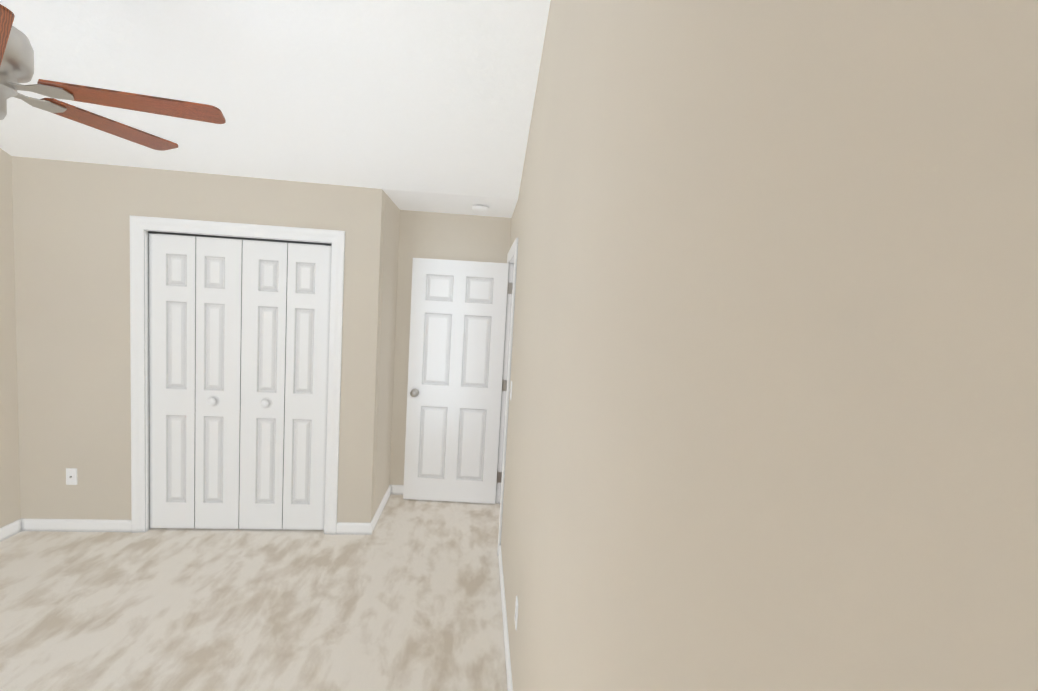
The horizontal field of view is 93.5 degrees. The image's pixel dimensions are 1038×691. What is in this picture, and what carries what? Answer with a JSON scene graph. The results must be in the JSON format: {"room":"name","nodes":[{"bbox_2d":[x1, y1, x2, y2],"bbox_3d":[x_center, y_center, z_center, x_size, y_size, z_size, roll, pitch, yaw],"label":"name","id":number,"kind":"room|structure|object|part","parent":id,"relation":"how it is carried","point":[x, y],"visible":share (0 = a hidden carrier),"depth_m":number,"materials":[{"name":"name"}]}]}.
{"room":"empty bedroom","nodes":[
{"label":"empty bedroom","id":0,"kind":"room"},
{"bbox_2d":[0,148,20,527],"bbox_3d":[-3.204,-0.276,1.737,0.110,3.300,4.435,3,5,-5],"label":"wall","id":1,"kind":"structure","parent":0,"point":[10,508],"depth_m":3.14,"materials":[{"name":"beige paint"}]},
{"bbox_2d":[0,519,20,541],"bbox_3d":[-3.212,1.355,1.559,0.013,0.083,3.580,3,5,-5],"label":"baseboard","id":2,"kind":"structure","parent":1,"relation":"attached to","point":[10,529],"depth_m":3.20,"materials":[{"name":"white wood"}]},
{"bbox_2d":[12,156,384,522],"bbox_3d":[-2.203,0.062,3.357,2.405,2.480,0.110,3,5,-6],"label":"wall","id":3,"kind":"structure","parent":0,"point":[71,225],"depth_m":3.25,"materials":[{"name":"beige paint"}]},
{"bbox_2d":[66,468,76,484],"bbox_3d":[-3.017,0.885,3.286,0.070,0.115,0.014,3,5,-6],"label":"outlet","id":4,"kind":"object","parent":3,"relation":"attached to","point":[71,476],"visible":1,"depth_m":3.29,"materials":[{"name":"white plastic"}]},
{"bbox_2d":[149,233,195,528],"bbox_3d":[-2.368,0.269,3.348,0.290,2.026,0.032,3,5,-6],"label":"closet door leaf","id":5,"kind":"structure","parent":3,"relation":"in","point":[172,321],"depth_m":3.33,"materials":[{"name":"white wood"}]},
{"bbox_2d":[21,518,371,534],"bbox_3d":[-2.231,1.262,3.398,2.358,0.083,0.013,3,5,-6],"label":"baseboard","id":6,"kind":"structure","parent":3,"relation":"attached to","point":[77,525],"depth_m":3.32,"materials":[{"name":"white wood"}]},
{"bbox_2d":[195,236,242,528],"bbox_3d":[-2.074,0.286,3.358,0.290,2.026,0.072,3,5,-6],"label":"closet door leaf","id":7,"kind":"structure","parent":3,"relation":"in","point":[218,360],"depth_m":3.36,"materials":[{"name":"white wood"}]},
{"bbox_3d":[-2.104,0.384,3.348,0.052,0.052,0.040,3,5,-6],"label":"knob","id":8,"kind":"part","parent":7,"relation":"part of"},
{"bbox_2d":[130,215,344,534],"bbox_3d":[-1.930,0.280,3.404,1.224,2.072,0.116,3,5,-6],"label":"door frame","id":9,"kind":"structure","parent":3,"relation":"attached to","point":[147,402],"depth_m":3.30,"materials":[{"name":"white wood"}]},
{"bbox_2d":[148,231,331,245],"bbox_3d":[-1.869,-0.722,3.307,1.180,0.015,0.034,3,5,-6],"label":"trim","id":10,"kind":"structure","parent":3,"relation":"attached to","point":[154,232],"depth_m":3.29,"materials":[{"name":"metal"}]},
{"bbox_2d":[239,240,287,528],"bbox_3d":[-1.781,0.301,3.389,0.290,2.026,0.072,3,5,-6],"label":"closet door leaf","id":11,"kind":"structure","parent":3,"relation":"in","point":[264,322],"depth_m":3.39,"materials":[{"name":"white wood"}]},
{"bbox_3d":[-1.759,0.402,3.384,0.052,0.052,0.040,3,5,-6],"label":"knob","id":12,"kind":"part","parent":11,"relation":"part of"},
{"bbox_2d":[282,243,330,529],"bbox_3d":[-1.490,0.313,3.439,0.290,2.026,0.032,3,5,-6],"label":"closet door leaf","id":13,"kind":"structure","parent":3,"relation":"in","point":[307,326],"depth_m":3.42,"materials":[{"name":"white wood"}]},
{"bbox_2d":[0,494,507,690],"bbox_3d":[-1.782,1.490,2.057,3.555,0.100,4.925,3,5,-5],"label":"floor","id":14,"kind":"structure","parent":0,"point":[405,595],"depth_m":2.63,"materials":[{"name":"carpet"}]},
{"bbox_2d":[0,0,550,217],"bbox_3d":[-1.561,-1.454,2.871,3.825,0.771,2.835,3,5,-5],"label":"ceiling","id":15,"kind":"structure","parent":0,"point":[432,96],"depth_m":2.48,"materials":[{"name":"white paint"}]},
{"bbox_2d":[472,205,488,211],"bbox_3d":[-0.294,-1.042,3.723,0.134,0.040,0.134,3,5,-5],"label":"smoke detector","id":16,"kind":"object","parent":15,"relation":"attached to","point":[480,208],"visible":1,"depth_m":3.68,"materials":[{"name":"white plastic"}]},
{"bbox_2d":[374,193,399,514],"bbox_3d":[-1.091,0.087,3.847,0.110,2.480,0.635,3,5,-5],"label":"wall","id":17,"kind":"structure","parent":0,"point":[387,334],"depth_m":3.80,"materials":[{"name":"beige paint"}]},
{"bbox_2d":[370,485,390,534],"bbox_3d":[-1.094,1.290,3.871,0.013,0.083,0.723,3,5,-5],"label":"baseboard","id":18,"kind":"structure","parent":17,"relation":"attached to","point":[378,513],"depth_m":3.82,"materials":[{"name":"white wood"}]},
{"bbox_2d":[390,210,510,484],"bbox_3d":[-1.745,0.023,4.165,3.445,2.480,0.110,3,5,-5],"label":"wall","id":19,"kind":"structure","parent":0,"point":[444,236],"depth_m":4.14,"materials":[{"name":"beige paint"}]},
{"bbox_2d":[391,485,403,494],"bbox_3d":[-0.667,1.281,4.286,0.930,0.083,0.035,3,5,-5],"label":"baseboard","id":20,"kind":"structure","parent":19,"relation":"attached to","point":[395,489],"depth_m":4.26,"materials":[{"name":"white wood"}]},
{"bbox_2d":[403,258,508,503],"bbox_3d":[-0.530,0.315,4.086,0.796,2.030,0.177,3,5,-1],"label":"entry door","id":21,"kind":"structure","parent":19,"relation":"in","point":[456,341],"depth_m":4.07,"materials":[{"name":"white wood"}]},
{"bbox_3d":[-0.884,0.389,4.089,0.098,0.064,0.177,3,5,-1],"label":"knob","id":22,"kind":"part","parent":21,"relation":"part of","materials":[{"name":"silver metal"}]},
{"bbox_3d":[-0.138,0.324,4.097,0.013,1.711,0.042,3,5,-1],"label":"entry door hinge","id":23,"kind":"part","parent":21,"relation":"part of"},
{"bbox_2d":[501,0,1037,690],"bbox_3d":[0.116,-0.103,2.012,0.110,3.300,4.435,3,5,-5],"label":"wall","id":24,"kind":"structure","parent":0,"point":[773,412],"depth_m":0.36,"materials":[{"name":"beige paint"}]},
{"bbox_2d":[498,544,512,690],"bbox_3d":[-0.004,1.534,1.682,0.013,0.083,3.297,3,5,-5],"label":"baseboard","id":25,"kind":"structure","parent":24,"relation":"attached to","point":[504,614],"depth_m":2.50,"materials":[{"name":"white wood"}]},
{"bbox_2d":[495,238,517,554],"bbox_3d":[-0.056,0.331,3.720,0.132,2.138,0.966,3,5,-5],"label":"door frame","id":26,"kind":"structure","parent":24,"relation":"attached to","point":[513,251],"depth_m":4.04,"materials":[{"name":"white wood"}]},
{"bbox_3d":[-0.120,0.327,4.111,0.035,1.700,0.002,3,5,-5],"label":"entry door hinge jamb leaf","id":27,"kind":"part","parent":26,"relation":"part of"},
{"bbox_2d":[509,381,511,399],"bbox_3d":[-0.056,0.283,3.061,0.019,0.115,0.070,3,5,-5],"label":"light switch","id":28,"kind":"object","parent":24,"relation":"attached to","point":[510,389],"visible":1,"depth_m":3.04,"materials":[{"name":"white plastic"}]},
{"bbox_2d":[514,596,517,630],"bbox_3d":[-0.012,1.131,2.066,0.007,0.115,0.070,3,5,-5],"label":"outlet","id":29,"kind":"object","parent":24,"relation":"attached to","point":[516,611],"visible":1,"depth_m":2.04,"materials":[{"name":"white plastic"}]},
{"bbox_3d":[-1.373,-1.186,0.430,3.825,0.884,2.090,3,5,-5],"label":"ceiling","id":30,"kind":"structure","parent":0,"visible":0},
{"bbox_2d":[0,4,225,150],"bbox_3d":[-1.591,-1.034,1.417,1.267,1.167,1.256,3,5,-5],"label":"ceiling fan","id":31,"kind":"object","parent":30,"relation":"hanging from","point":[16,59],"visible":1,"depth_m":1.54,"materials":[{"name":"brown wood"}]},
{"bbox_3d":[-1.305,-0.751,1.171,0.482,0.024,0.114,7,6,41],"label":"blade","id":32,"kind":"part","parent":31,"relation":"part of","materials":[{"name":"brown wood"}]},
{"bbox_3d":[-1.524,-0.818,1.832,0.114,0.024,0.482,4,5,11],"label":"blade","id":33,"kind":"part","parent":31,"relation":"part of","materials":[{"name":"brown wood"}]},
{"bbox_3d":[-1.223,-0.778,1.565,0.482,0.024,0.114,2,5,-18],"label":"blade","id":34,"kind":"part","parent":31,"relation":"part of","materials":[{"name":"brown wood"}]}
]}

